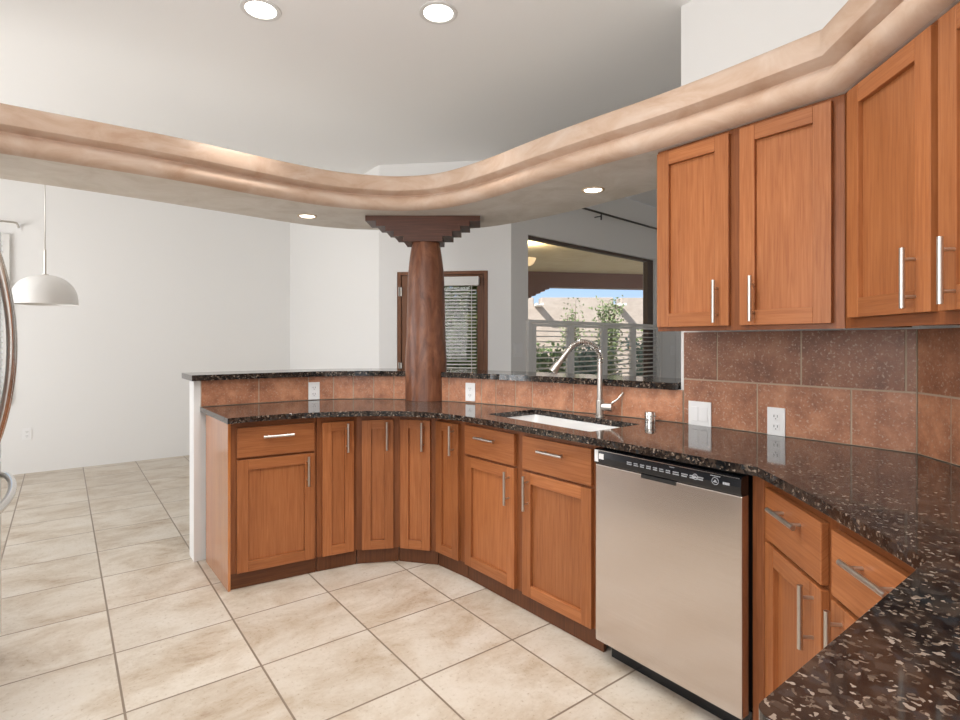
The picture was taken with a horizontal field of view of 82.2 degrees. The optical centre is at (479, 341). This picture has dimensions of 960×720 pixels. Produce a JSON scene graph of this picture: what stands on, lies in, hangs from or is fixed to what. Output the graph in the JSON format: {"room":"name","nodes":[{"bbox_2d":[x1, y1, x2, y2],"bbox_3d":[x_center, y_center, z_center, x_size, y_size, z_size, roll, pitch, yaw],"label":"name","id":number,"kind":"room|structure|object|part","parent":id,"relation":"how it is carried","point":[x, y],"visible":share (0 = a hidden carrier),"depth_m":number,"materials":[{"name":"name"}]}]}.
{"room":"kitchen","nodes":[
{"label":"kitchen","id":0,"kind":"room"},
{"bbox_2d":[0,179,289,474],"bbox_3d":[-4.358,-0.152,5.606,5.050,2.915,0.140,0,0,-37],"label":"wall","id":1,"kind":"structure","parent":0,"point":[165,291],"depth_m":5.94,"materials":[{"name":"white paint"}]},
{"bbox_2d":[1,241,2,396],"bbox_3d":[-5.153,-0.210,5.048,1.210,1.530,0.055,0,0,-37],"label":"window","id":2,"kind":"structure","parent":1,"relation":"in","point":[1,241],"depth_m":5.38,"materials":[{"name":"white plastic"}]},
{"bbox_2d":[1,234,9,395],"bbox_3d":[-5.088,-0.215,4.938,1.320,1.640,0.053,0,0,-37],"label":"plantation shutter","id":3,"kind":"object","parent":1,"relation":"attached to","point":[5,238],"visible":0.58,"depth_m":5.30,"materials":[{"name":"white paint"}]},
{"bbox_2d":[0,220,20,230],"bbox_3d":[-5.045,-1.119,4.927,1.435,0.069,0.109,0,0,-37],"label":"curtain rod","id":4,"kind":"object","parent":1,"relation":"attached to","point":[18,226],"visible":1,"depth_m":5.32,"materials":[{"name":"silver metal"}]},
{"bbox_3d":[-5.049,-1.130,4.922,1.424,0.047,0.107,0,0,-37],"label":"rod","id":5,"kind":"part","parent":4,"relation":"part of","materials":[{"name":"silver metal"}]},
{"bbox_2d":[22,428,31,439],"bbox_3d":[-4.470,0.915,5.427,0.072,0.116,0.008,0,0,-37],"label":"wall outlet","id":6,"kind":"object","parent":1,"relation":"attached to","point":[26,432],"visible":1,"depth_m":5.42,"materials":[{"name":"white plastic"}]},
{"bbox_2d":[290,165,378,368],"bbox_3d":[-1.614,-0.152,6.053,0.140,2.915,2.470,0,0,-37],"label":"wall","id":7,"kind":"structure","parent":0,"point":[334,272],"depth_m":5.85,"materials":[{"name":"white paint"}]},
{"bbox_2d":[0,0,691,207],"bbox_3d":[-0.544,-1.660,3.688,8.800,0.100,7.530,0,0,-37],"label":"ceiling","id":8,"kind":"structure","parent":0,"point":[346,86],"depth_m":3.27,"materials":[{"name":"white paint"}]},
{"bbox_2d":[12,185,78,305],"bbox_3d":[-3.164,-0.938,4.001,0.396,1.342,0.396,0,0,-37],"label":"pendant lamp","id":9,"kind":"object","parent":8,"relation":"hanging from","point":[44,289],"visible":0.96,"depth_m":3.89,"materials":[{"name":"white metal"}]},
{"bbox_3d":[-3.164,-0.573,4.001,0.044,0.184,0.044,0,0,-37],"label":"stem","id":10,"kind":"part","parent":9,"relation":"part of","materials":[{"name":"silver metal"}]},
{"bbox_3d":[-3.164,-1.120,4.001,0.006,0.930,0.006,0,0,-37],"label":"cord","id":11,"kind":"part","parent":9,"relation":"part of","materials":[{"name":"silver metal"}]},
{"bbox_3d":[-3.164,-0.374,4.001,0.396,0.215,0.396,0,0,-37],"label":"lamp shade","id":12,"kind":"part","parent":9,"relation":"part of","materials":[{"name":"white ceramic"}]},
{"bbox_2d":[240,0,281,21],"bbox_3d":[-1.064,-1.607,2.671,0.190,0.006,0.190,0,0,-37],"label":"recessed light","id":13,"kind":"object","parent":8,"relation":"in","point":[261,10],"visible":1,"depth_m":2.67,"materials":[{"name":"white plastic"}]},
{"bbox_2d":[419,1,457,24],"bbox_3d":[-0.204,-1.607,2.697,0.190,0.006,0.190,0,0,-37],"label":"recessed light","id":14,"kind":"object","parent":8,"relation":"in","point":[433,12],"visible":1,"depth_m":2.69,"materials":[{"name":"white plastic"}]},
{"bbox_2d":[0,455,752,719],"bbox_3d":[-0.544,1.355,3.688,8.800,0.100,7.530,0,0,-37],"label":"floor","id":15,"kind":"structure","parent":0,"point":[107,612],"depth_m":2.39,"materials":[{"name":"tile"}]},
{"bbox_2d":[0,232,17,632],"bbox_3d":[-2.059,0.417,1.798,0.836,1.775,0.905,0,0,-37],"label":"refrigerator","id":16,"kind":"object","parent":15,"relation":"on","point":[5,286],"visible":1,"depth_m":1.99,"materials":[{"name":"silver metal"}]},
{"bbox_3d":[-1.809,0.879,1.988,0.060,0.732,0.901,0,0,-37],"label":"freezer drawer","id":17,"kind":"part","parent":16,"relation":"part of","materials":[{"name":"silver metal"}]},
{"bbox_3d":[-1.946,0.018,2.168,0.060,0.975,0.448,0,0,-37],"label":"door","id":18,"kind":"part","parent":16,"relation":"part of","materials":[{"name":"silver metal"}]},
{"bbox_3d":[-1.727,0.020,1.978,0.088,0.780,0.027,0,0,-37],"label":"handle","id":19,"kind":"part","parent":16,"relation":"part of","materials":[{"name":"silver metal"}]},
{"bbox_3d":[-1.762,0.560,2.024,0.085,0.027,0.780,0,0,-37],"label":"handle","id":20,"kind":"part","parent":16,"relation":"part of","materials":[{"name":"silver metal"}]},
{"bbox_3d":[-1.787,0.020,2.058,0.088,0.780,0.027,0,0,-37],"label":"handle","id":21,"kind":"part","parent":16,"relation":"part of","materials":[{"name":"silver metal"}]},
{"bbox_2d":[206,415,315,591],"bbox_3d":[-1.236,0.863,3.175,0.517,0.883,0.599,0,0,-37],"label":"base cabinet","id":22,"kind":"object","parent":15,"relation":"on","point":[261,475],"visible":0.98,"depth_m":2.98,"materials":[{"name":"brown wood"}]},
{"bbox_3d":[-1.462,0.863,3.062,0.013,0.883,0.505,0,0,-38],"label":"panel","id":23,"kind":"part","parent":22,"relation":"part of","materials":[{"name":"brown wood"}]},
{"bbox_3d":[-1.125,0.821,2.993,0.456,0.799,0.019,0,0,-31],"label":"frame","id":24,"kind":"part","parent":22,"relation":"part of","materials":[{"name":"brown wood"}]},
{"bbox_3d":[-1.102,0.534,2.984,0.401,0.158,0.020,0,0,-31],"label":"drawer","id":25,"kind":"part","parent":22,"relation":"part of","materials":[{"name":"brown wood"}]},
{"bbox_3d":[-1.102,0.921,2.984,0.401,0.592,0.020,0,0,-31],"label":"door","id":26,"kind":"part","parent":22,"relation":"part of","materials":[{"name":"brown wood"}]},
{"bbox_3d":[-1.082,0.508,2.962,0.157,0.014,0.039,0,0,-31],"label":"handle","id":27,"kind":"part","parent":22,"relation":"part of","materials":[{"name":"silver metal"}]},
{"bbox_3d":[-0.950,0.719,3.042,0.015,0.164,0.039,0,0,-37],"label":"handle","id":28,"kind":"part","parent":22,"relation":"part of","materials":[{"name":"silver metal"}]},
{"bbox_2d":[316,416,356,571],"bbox_3d":[-0.939,0.863,3.361,0.331,0.883,0.568,0,0,-22],"label":"base cabinet","id":29,"kind":"object","parent":15,"relation":"on","point":[336,437],"visible":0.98,"depth_m":3.15,"materials":[{"name":"brown wood"}]},
{"bbox_3d":[-0.813,0.839,3.152,0.180,0.757,0.020,0,0,-29],"label":"door","id":30,"kind":"part","parent":29,"relation":"part of","materials":[{"name":"brown wood"}]},
{"bbox_3d":[-0.756,0.553,3.150,0.014,0.164,0.039,0,0,-25],"label":"handle","id":31,"kind":"part","parent":29,"relation":"part of","materials":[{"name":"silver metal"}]},
{"bbox_2d":[357,416,398,563],"bbox_3d":[-0.681,0.863,3.444,0.318,0.883,0.561,0,0,-12],"label":"base cabinet","id":32,"kind":"object","parent":15,"relation":"on","point":[377,436],"visible":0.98,"depth_m":3.23,"materials":[{"name":"brown wood"}]},
{"bbox_3d":[-0.599,0.839,3.226,0.181,0.757,0.020,0,0,-10],"label":"door","id":33,"kind":"part","parent":32,"relation":"part of","materials":[{"name":"brown wood"}]},
{"bbox_3d":[-0.543,0.553,3.206,0.014,0.164,0.039,0,0,-14],"label":"handle","id":34,"kind":"part","parent":32,"relation":"part of","materials":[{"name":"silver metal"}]},
{"bbox_2d":[399,416,438,564],"bbox_3d":[-0.411,0.863,3.411,0.412,0.883,0.460,0,0,11],"label":"base cabinet","id":35,"kind":"object","parent":15,"relation":"on","point":[417,435],"visible":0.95,"depth_m":3.22,"materials":[{"name":"brown wood"}]},
{"bbox_3d":[-0.378,0.839,3.222,0.185,0.757,0.020,0,0,14],"label":"door","id":36,"kind":"part","parent":35,"relation":"part of","materials":[{"name":"brown wood"}]},
{"bbox_3d":[-0.336,0.553,3.181,0.014,0.164,0.039,0,0,10],"label":"handle","id":37,"kind":"part","parent":35,"relation":"part of","materials":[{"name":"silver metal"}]},
{"bbox_2d":[436,419,467,577],"bbox_3d":[-0.112,0.863,3.247,0.424,0.883,0.411,0,0,33],"label":"base cabinet","id":38,"kind":"object","parent":15,"relation":"on","point":[450,434],"visible":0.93,"depth_m":3.10,"materials":[{"name":"brown wood"}]},
{"bbox_3d":[-0.183,0.839,3.120,0.020,0.757,0.194,0,0,-44],"label":"door","id":39,"kind":"part","parent":38,"relation":"part of","materials":[{"name":"brown wood"}]},
{"bbox_3d":[-0.163,0.553,3.058,0.014,0.164,0.039,0,0,42],"label":"handle","id":40,"kind":"part","parent":38,"relation":"part of","materials":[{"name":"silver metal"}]},
{"bbox_2d":[465,422,605,651],"bbox_3d":[0.373,0.863,2.795,0.566,0.883,1.008,0,0,-43],"label":"base cabinet","id":41,"kind":"object","parent":15,"relation":"on","point":[530,499],"visible":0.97,"depth_m":2.60,"materials":[{"name":"brown wood"}]},
{"bbox_3d":[0.025,0.508,2.837,0.039,0.014,0.157,0,0,-39],"label":"handle","id":42,"kind":"part","parent":41,"relation":"part of","materials":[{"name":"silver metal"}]},
{"bbox_3d":[0.049,0.534,2.855,0.020,0.158,0.398,0,0,-39],"label":"drawer","id":43,"kind":"part","parent":41,"relation":"part of","materials":[{"name":"brown wood"}]},
{"bbox_3d":[0.049,0.921,2.855,0.020,0.592,0.398,0,0,-39],"label":"door","id":44,"kind":"part","parent":41,"relation":"part of","materials":[{"name":"brown wood"}]},
{"bbox_3d":[0.128,0.725,2.710,0.039,0.164,0.014,0,0,-37],"label":"handle","id":45,"kind":"part","parent":41,"relation":"part of","materials":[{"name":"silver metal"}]},
{"bbox_3d":[0.213,0.721,2.605,0.039,0.164,0.014,0,0,-37],"label":"handle","id":46,"kind":"part","parent":41,"relation":"part of","materials":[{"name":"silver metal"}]},
{"bbox_3d":[0.318,0.508,2.475,0.039,0.014,0.157,0,0,-39],"label":"handle","id":47,"kind":"part","parent":41,"relation":"part of","materials":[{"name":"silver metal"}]},
{"bbox_3d":[0.344,0.534,2.491,0.020,0.158,0.421,0,0,-39],"label":"drawer","id":48,"kind":"part","parent":41,"relation":"part of","materials":[{"name":"brown wood"}]},
{"bbox_3d":[0.344,0.921,2.491,0.020,0.592,0.421,0,0,-39],"label":"door","id":49,"kind":"part","parent":41,"relation":"part of","materials":[{"name":"brown wood"}]},
{"bbox_2d":[594,447,752,719],"bbox_3d":[0.878,0.869,2.182,0.570,0.871,0.612,0,0,-37],"label":"dishwasher","id":50,"kind":"object","parent":15,"relation":"on","point":[674,539],"visible":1,"depth_m":1.96,"materials":[{"name":"silver metal"}]},
{"bbox_3d":[0.674,0.469,2.026,0.054,0.064,0.612,0,0,-37],"label":"control panel","id":51,"kind":"part","parent":50,"relation":"part of","materials":[{"name":"black plastic"}]},
{"bbox_3d":[0.726,1.264,2.049,0.014,0.080,0.580,0,0,-37],"label":"toe panel","id":52,"kind":"part","parent":50,"relation":"part of","materials":[{"name":"black plastic"}]},
{"bbox_2d":[731,471,752,710],"bbox_3d":[0.900,0.825,2.199,0.515,0.784,0.604,0,0,-37],"label":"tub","id":53,"kind":"object","parent":50,"relation":"in","point":[749,495],"depth_m":1.81,"materials":[{"name":"black plastic"}]},
{"bbox_2d":[753,476,915,719],"bbox_3d":[1.121,0.863,1.322,0.621,0.883,1.618,0,0,6],"label":"base cabinet","id":54,"kind":"object","parent":15,"relation":"on","point":[814,576],"visible":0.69,"depth_m":1.49,"materials":[{"name":"brown wood"}]},
{"bbox_2d":[200,399,959,719],"bbox_3d":[0.192,0.406,2.186,1.788,0.030,3.977,0,0,-37],"label":"countertop","id":55,"kind":"structure","parent":54,"relation":"on","point":[900,660],"depth_m":1.29,"materials":[{"name":"black stone"}]},
{"bbox_2d":[365,216,479,401],"bbox_3d":[-0.373,-0.214,3.679,0.750,1.209,0.277,0,0,0],"label":"log post","id":56,"kind":"object","parent":55,"relation":"on","point":[425,355],"visible":0.98,"depth_m":3.58,"materials":[{"name":"brown wood"}]},
{"bbox_2d":[507,414,619,431],"bbox_3d":[0.399,0.518,2.769,0.372,0.194,0.745,0,0,-37],"label":"sink","id":57,"kind":"object","parent":55,"relation":"in","point":[573,424],"visible":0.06,"depth_m":2.98,"materials":[{"name":"white ceramic"}]},
{"bbox_2d":[549,339,623,416],"bbox_3d":[0.549,0.189,2.848,0.384,0.403,0.072,0,0,4],"label":"faucet","id":58,"kind":"object","parent":55,"relation":"on","point":[601,406],"visible":1,"depth_m":2.84,"materials":[{"name":"grey metal"}]},
{"bbox_3d":[0.544,0.056,2.851,0.174,0.118,0.017,0,0,0],"label":"spout","id":59,"kind":"part","parent":58,"relation":"part of","materials":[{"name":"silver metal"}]},
{"bbox_3d":[0.703,0.296,2.829,0.077,0.070,0.012,0,0,-6],"label":"lever","id":60,"kind":"part","parent":58,"relation":"part of","materials":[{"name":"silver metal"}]},
{"bbox_2d":[644,411,656,422],"bbox_3d":[0.823,0.364,2.655,0.057,0.052,0.057,0,0,-37],"label":"air gap","id":61,"kind":"object","parent":55,"relation":"on","point":[649,416],"visible":1,"depth_m":2.63,"materials":[{"name":"silver metal"}]},
{"bbox_3d":[0.852,0.497,1.540,0.039,0.014,0.165,0,0,6],"label":"handle","id":62,"kind":"part","parent":54,"relation":"part of","materials":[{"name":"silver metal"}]},
{"bbox_3d":[0.882,0.534,1.546,0.020,0.158,0.340,0,0,6],"label":"drawer","id":63,"kind":"part","parent":54,"relation":"part of","materials":[{"name":"brown wood"}]},
{"bbox_3d":[0.882,0.921,1.546,0.020,0.592,0.340,0,0,6],"label":"door","id":64,"kind":"part","parent":54,"relation":"part of","materials":[{"name":"brown wood"}]},
{"bbox_3d":[0.839,0.713,1.420,0.039,0.165,0.013,0,0,8],"label":"handle","id":65,"kind":"part","parent":54,"relation":"part of","materials":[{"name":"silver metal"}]},
{"bbox_3d":[0.826,0.715,1.288,0.039,0.165,0.013,0,0,8],"label":"handle","id":66,"kind":"part","parent":54,"relation":"part of","materials":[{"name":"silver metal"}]},
{"bbox_3d":[0.842,0.921,1.161,0.020,0.592,0.342,0,0,6],"label":"door","id":67,"kind":"part","parent":54,"relation":"part of","materials":[{"name":"brown wood"}]},
{"bbox_3d":[0.812,0.497,1.153,0.039,0.014,0.167,0,0,6],"label":"handle","id":68,"kind":"part","parent":54,"relation":"part of","materials":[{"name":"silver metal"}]},
{"bbox_3d":[0.842,0.534,1.161,0.020,0.158,0.342,0,0,6],"label":"drawer","id":69,"kind":"part","parent":54,"relation":"part of","materials":[{"name":"brown wood"}]},
{"bbox_2d":[190,381,680,561],"bbox_3d":[-0.287,0.769,3.360,2.897,1.072,0.836,0,0,13],"label":"wall","id":70,"kind":"structure","parent":0,"point":[197,418],"depth_m":3.27,"materials":[{"name":"white paint"}]},
{"bbox_2d":[308,382,319,399],"bbox_3d":[-1.102,0.330,3.652,0.072,0.116,0.008,0,0,-24],"label":"wall outlet","id":71,"kind":"object","parent":70,"relation":"attached to","point":[313,387],"visible":1,"depth_m":3.65,"materials":[{"name":"white plastic"}]},
{"bbox_2d":[182,368,680,389],"bbox_3d":[-0.296,0.216,3.423,3.114,0.034,1.030,0,0,13],"label":"countertop","id":72,"kind":"structure","parent":70,"relation":"on","point":[569,378],"depth_m":3.33,"materials":[{"name":"black stone"}]},
{"bbox_2d":[465,383,474,400],"bbox_3d":[-0.062,0.322,3.485,0.072,0.116,0.008,0,0,32],"label":"wall outlet","id":73,"kind":"object","parent":70,"relation":"attached to","point":[469,387],"visible":1,"depth_m":3.48,"materials":[{"name":"white plastic"}]},
{"bbox_2d":[379,161,510,370],"bbox_3d":[-0.314,-0.152,5.016,1.208,2.915,0.140,0,0,8],"label":"wall","id":74,"kind":"structure","parent":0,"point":[488,249],"depth_m":4.92,"materials":[{"name":"white paint"}]},
{"bbox_2d":[397,271,487,369],"bbox_3d":[-0.335,0.339,5.003,0.830,1.933,0.132,0,0,8],"label":"door","id":75,"kind":"structure","parent":74,"relation":"attached to","point":[402,277],"depth_m":4.92,"materials":[{"name":"brown wood"}]},
{"bbox_2d":[528,240,642,273],"bbox_3d":[3.072,-1.325,9.739,10.316,0.140,3.967,0,0,-37],"label":"ceiling","id":76,"kind":"structure","parent":0,"point":[549,258],"depth_m":8.77,"materials":[{"name":"paint"}]},
{"bbox_2d":[528,257,535,265],"bbox_3d":[0.600,-1.100,7.000,0.224,0.290,0.224,0,0,-37],"label":"lamp","id":77,"kind":"object","parent":76,"relation":"attached to","point":[531,260],"visible":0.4,"depth_m":6.92,"materials":[{"name":"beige glass"}]},
{"bbox_2d":[511,197,675,377],"bbox_3d":[1.339,-0.152,5.995,3.100,2.915,0.160,0,0,-44],"label":"wall","id":78,"kind":"structure","parent":0,"point":[579,227],"depth_m":5.71,"materials":[{"name":"white paint"}]},
{"bbox_2d":[444,276,478,369],"bbox_3d":[-0.319,0.221,4.922,0.625,1.588,0.063,0,0,8],"label":"window blind","id":79,"kind":"object","parent":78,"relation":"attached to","point":[471,281],"visible":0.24,"depth_m":4.89,"materials":[{"name":"white plastic"}]},
{"bbox_3d":[-0.075,0.255,4.876,0.005,1.500,0.006,0,0,-37],"label":"ladder cord","id":80,"kind":"part","parent":79,"relation":"part of","materials":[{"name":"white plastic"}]},
{"bbox_2d":[528,235,652,376],"bbox_3d":[1.234,-0.195,5.860,2.308,1.560,0.060,0,0,-44],"label":"window","id":81,"kind":"structure","parent":78,"relation":"in","point":[647,264],"depth_m":6.56,"materials":[{"name":"brown"}]},
{"bbox_2d":[526,319,662,377],"bbox_3d":[1.317,0.204,5.840,2.465,0.802,0.050,0,0,-44],"label":"plantation shutter","id":82,"kind":"object","parent":81,"relation":"attached to","point":[531,325],"visible":0.53,"depth_m":5.79,"materials":[{"name":"white paint"}]},
{"bbox_3d":[0.680,0.199,5.230,0.574,0.723,0.026,0,0,-44],"label":"panel","id":83,"kind":"part","parent":82,"relation":"part of","materials":[{"name":"white paint"}]},
{"bbox_3d":[1.101,0.199,5.633,0.579,0.723,0.026,0,0,-44],"label":"panel","id":84,"kind":"part","parent":82,"relation":"part of","materials":[{"name":"white paint"}]},
{"bbox_3d":[1.522,0.199,6.035,0.574,0.723,0.026,0,0,-44],"label":"panel","id":85,"kind":"part","parent":82,"relation":"part of","materials":[{"name":"white paint"}]},
{"bbox_3d":[1.948,0.199,6.443,0.594,0.723,0.026,0,0,-44],"label":"panel","id":86,"kind":"part","parent":82,"relation":"part of","materials":[{"name":"white paint"}]},
{"bbox_2d":[582,208,656,229],"bbox_3d":[1.534,-1.295,6.008,2.500,0.080,0.091,0,0,-44],"label":"curtain rod","id":87,"kind":"object","parent":78,"relation":"attached to","point":[588,209],"visible":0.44,"depth_m":5.85,"materials":[{"name":"brown metal"}]},
{"bbox_2d":[676,331,680,377],"bbox_3d":[3.916,-0.152,5.209,0.140,2.915,4.550,0,0,-37],"label":"wall","id":88,"kind":"structure","parent":0,"point":[678,333],"depth_m":6.95,"materials":[{"name":"white paint"}]},
{"bbox_2d":[681,0,919,389],"bbox_3d":[1.352,-0.152,2.247,0.130,2.915,1.100,0,0,-37],"label":"wall","id":89,"kind":"structure","parent":0,"point":[716,35],"depth_m":2.42,"materials":[{"name":"white paint"}]},
{"bbox_2d":[0,0,959,229],"bbox_3d":[-0.407,-0.917,2.594,4.710,0.195,2.888,0,0,19],"label":"soffit","id":90,"kind":"structure","parent":89,"relation":"attached to","point":[616,151],"depth_m":2.63,"materials":[{"name":"beige paint"}]},
{"bbox_2d":[201,328,959,465],"bbox_3d":[0.265,0.174,2.464,3.994,0.432,1.236,0,0,40],"label":"backsplash","id":91,"kind":"structure","parent":89,"relation":"attached to","point":[890,389],"depth_m":2.24,"materials":[{"name":"tile"}]},
{"bbox_2d":[688,401,710,426],"bbox_3d":[1.018,0.338,2.551,0.008,0.116,0.114,0,0,-37],"label":"light switch","id":92,"kind":"object","parent":89,"relation":"attached to","point":[699,413],"visible":0.98,"depth_m":2.55,"materials":[{"name":"white plastic"}]},
{"bbox_2d":[767,407,784,436],"bbox_3d":[1.226,0.333,2.279,0.008,0.116,0.072,0,0,-37],"label":"wall outlet","id":93,"kind":"object","parent":89,"relation":"attached to","point":[775,416],"visible":1,"depth_m":2.28,"materials":[{"name":"white plastic"}]},
{"bbox_2d":[772,413,779,419],"bbox_3d":[1.224,0.312,2.277,0.002,0.029,0.032,0,0,-37],"label":"socket","id":94,"kind":"object","parent":93,"relation":"attached to","point":[775,416],"depth_m":2.27,"materials":[{"name":"grey plastic"}]},
{"bbox_2d":[772,423,779,430],"bbox_3d":[1.224,0.354,2.277,0.002,0.029,0.032,0,0,-37],"label":"socket","id":95,"kind":"object","parent":93,"relation":"attached to","point":[775,426],"depth_m":2.28,"materials":[{"name":"grey plastic"}]},
{"bbox_2d":[920,325,959,328],"bbox_3d":[1.518,-0.152,1.232,0.120,2.915,1.380,0,0,6],"label":"wall","id":96,"kind":"structure","parent":0,"point":[945,326],"depth_m":1.81,"materials":[{"name":"white paint"}]},
{"bbox_2d":[297,214,316,218],"bbox_3d":[-1.131,-0.817,3.600,0.125,0.006,0.125,0,0,-37],"label":"recessed light","id":97,"kind":"object","parent":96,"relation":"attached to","point":[307,216],"visible":1,"depth_m":3.60,"materials":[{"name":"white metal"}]},
{"bbox_2d":[581,187,604,193],"bbox_3d":[0.612,-0.817,2.978,0.125,0.006,0.125,0,0,-37],"label":"recessed light","id":98,"kind":"object","parent":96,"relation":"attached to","point":[590,190],"visible":1,"depth_m":2.97,"materials":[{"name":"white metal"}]},
{"bbox_2d":[657,94,911,331],"bbox_3d":[1.113,-0.430,2.131,0.351,0.776,0.820,0,0,-37],"label":"upper cabinet","id":99,"kind":"object","parent":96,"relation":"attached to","point":[751,217],"visible":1,"depth_m":2.04,"materials":[{"name":"brown wood"}]},
{"bbox_3d":[0.866,-0.431,2.248,0.020,0.743,0.319,0,0,-37],"label":"door","id":100,"kind":"part","parent":99,"relation":"part of","materials":[{"name":"brown wood"}]},
{"bbox_3d":[0.912,-0.155,2.138,0.039,0.165,0.014,0,0,-37],"label":"handle","id":101,"kind":"part","parent":99,"relation":"part of","materials":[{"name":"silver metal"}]},
{"bbox_3d":[0.999,-0.157,2.025,0.039,0.167,0.014,0,0,-37],"label":"handle","id":102,"kind":"part","parent":99,"relation":"part of","materials":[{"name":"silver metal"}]},
{"bbox_3d":[1.083,-0.431,1.962,0.020,0.743,0.312,0,0,-37],"label":"door","id":103,"kind":"part","parent":99,"relation":"part of","materials":[{"name":"brown wood"}]},
{"bbox_2d":[845,2,959,327],"bbox_3d":[1.278,-0.430,1.367,0.351,0.776,0.880,0,0,6],"label":"upper cabinet","id":104,"kind":"object","parent":96,"relation":"attached to","point":[902,120],"visible":1,"depth_m":1.50,"materials":[{"name":"brown wood"}]},
{"bbox_3d":[1.130,-0.167,1.455,0.039,0.160,0.013,0,0,8],"label":"handle","id":105,"kind":"part","parent":104,"relation":"part of","materials":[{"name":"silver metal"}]},
{"bbox_3d":[1.116,-0.170,1.317,0.039,0.162,0.013,0,0,8],"label":"handle","id":106,"kind":"part","parent":104,"relation":"part of","materials":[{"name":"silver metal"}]},
{"bbox_3d":[1.131,-0.439,1.178,0.020,0.728,0.385,0,0,6],"label":"door","id":107,"kind":"part","parent":104,"relation":"part of","materials":[{"name":"brown wood"}]},
{"label":"outside","id":108,"kind":"structure","parent":0,"visible":0},
{"bbox_3d":[1.299,1.490,14.809,44.000,0.130,38.000,0,0,-37],"label":"ground","id":109,"kind":"structure","parent":108,"visible":0},
{"bbox_2d":[444,286,476,335],"bbox_3d":[-0.443,0.018,9.433,1.662,2.953,1.484,0,0,-5],"label":"shrub","id":110,"kind":"object","parent":109,"relation":"on","point":[445,287],"visible":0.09,"depth_m":9.11,"materials":[{"name":"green plant"}]},
{"bbox_2d":[445,309,476,369],"bbox_3d":[-0.322,0.516,7.553,1.157,1.960,1.338,0,0,-13],"label":"shrub","id":111,"kind":"object","parent":109,"relation":"on","point":[468,315],"visible":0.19,"depth_m":7.30,"materials":[{"name":"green plant"}]},
{"bbox_2d":[536,340,577,372],"bbox_3d":[1.501,0.771,11.655,1.200,1.584,1.412,0,0,5],"label":"shrub","id":112,"kind":"object","parent":109,"relation":"on","point":[537,343],"visible":0.23,"depth_m":11.46,"materials":[{"name":"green plant"}]},
{"bbox_2d":[472,297,642,375],"bbox_3d":[5.487,0.163,14.471,20.000,2.584,0.400,0,0,-2],"label":"wall","id":113,"kind":"structure","parent":109,"relation":"on","point":[552,309],"depth_m":14.16,"materials":[{"name":"paint"}]},
{"bbox_2d":[534,302,543,306],"bbox_3d":[1.473,-0.921,14.030,0.160,0.068,0.930,0,0,-2],"label":"spout","id":114,"kind":"object","parent":113,"relation":"attached to","point":[535,304],"visible":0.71,"depth_m":13.69,"materials":[{"name":"white paint"}]},
{"bbox_2d":[558,297,589,370],"bbox_3d":[2.201,0.205,12.883,0.774,2.443,1.014,0,0,15],"label":"shrub","id":115,"kind":"object","parent":109,"relation":"on","point":[575,312],"visible":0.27,"depth_m":12.88,"materials":[{"name":"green plant"}]},
{"bbox_2d":[563,333,614,373],"bbox_3d":[2.026,0.640,10.600,0.962,1.660,0.932,0,0,-37],"label":"shrub","id":116,"kind":"object","parent":109,"relation":"on","point":[586,348],"visible":0.17,"depth_m":10.45,"materials":[{"name":"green plant"}]},
{"bbox_2d":[588,295,627,375],"bbox_3d":[2.893,0.193,12.293,0.863,2.467,0.820,0,0,-13],"label":"shrub","id":117,"kind":"object","parent":109,"relation":"on","point":[606,313],"visible":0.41,"depth_m":12.25,"materials":[{"name":"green plant"}]},
{"bbox_2d":[619,334,642,375],"bbox_3d":[3.432,0.634,11.317,1.112,1.698,1.050,0,0,-37],"label":"shrub","id":118,"kind":"object","parent":109,"relation":"on","point":[626,339],"visible":0.1,"depth_m":11.25,"materials":[{"name":"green plant"}]},
{"bbox_3d":[0.678,0.322,9.978,0.295,2.205,0.290,0,0,-37],"label":"porch post","id":119,"kind":"object","parent":109,"relation":"on","visible":0},
{"bbox_2d":[528,271,642,297],"bbox_3d":[4.202,-1.019,10.691,7.900,0.468,0.280,0,0,-11],"label":"beam","id":120,"kind":"structure","parent":119,"relation":"on","point":[538,282],"depth_m":10.09,"materials":[{"name":"brown wood"}]}
]}

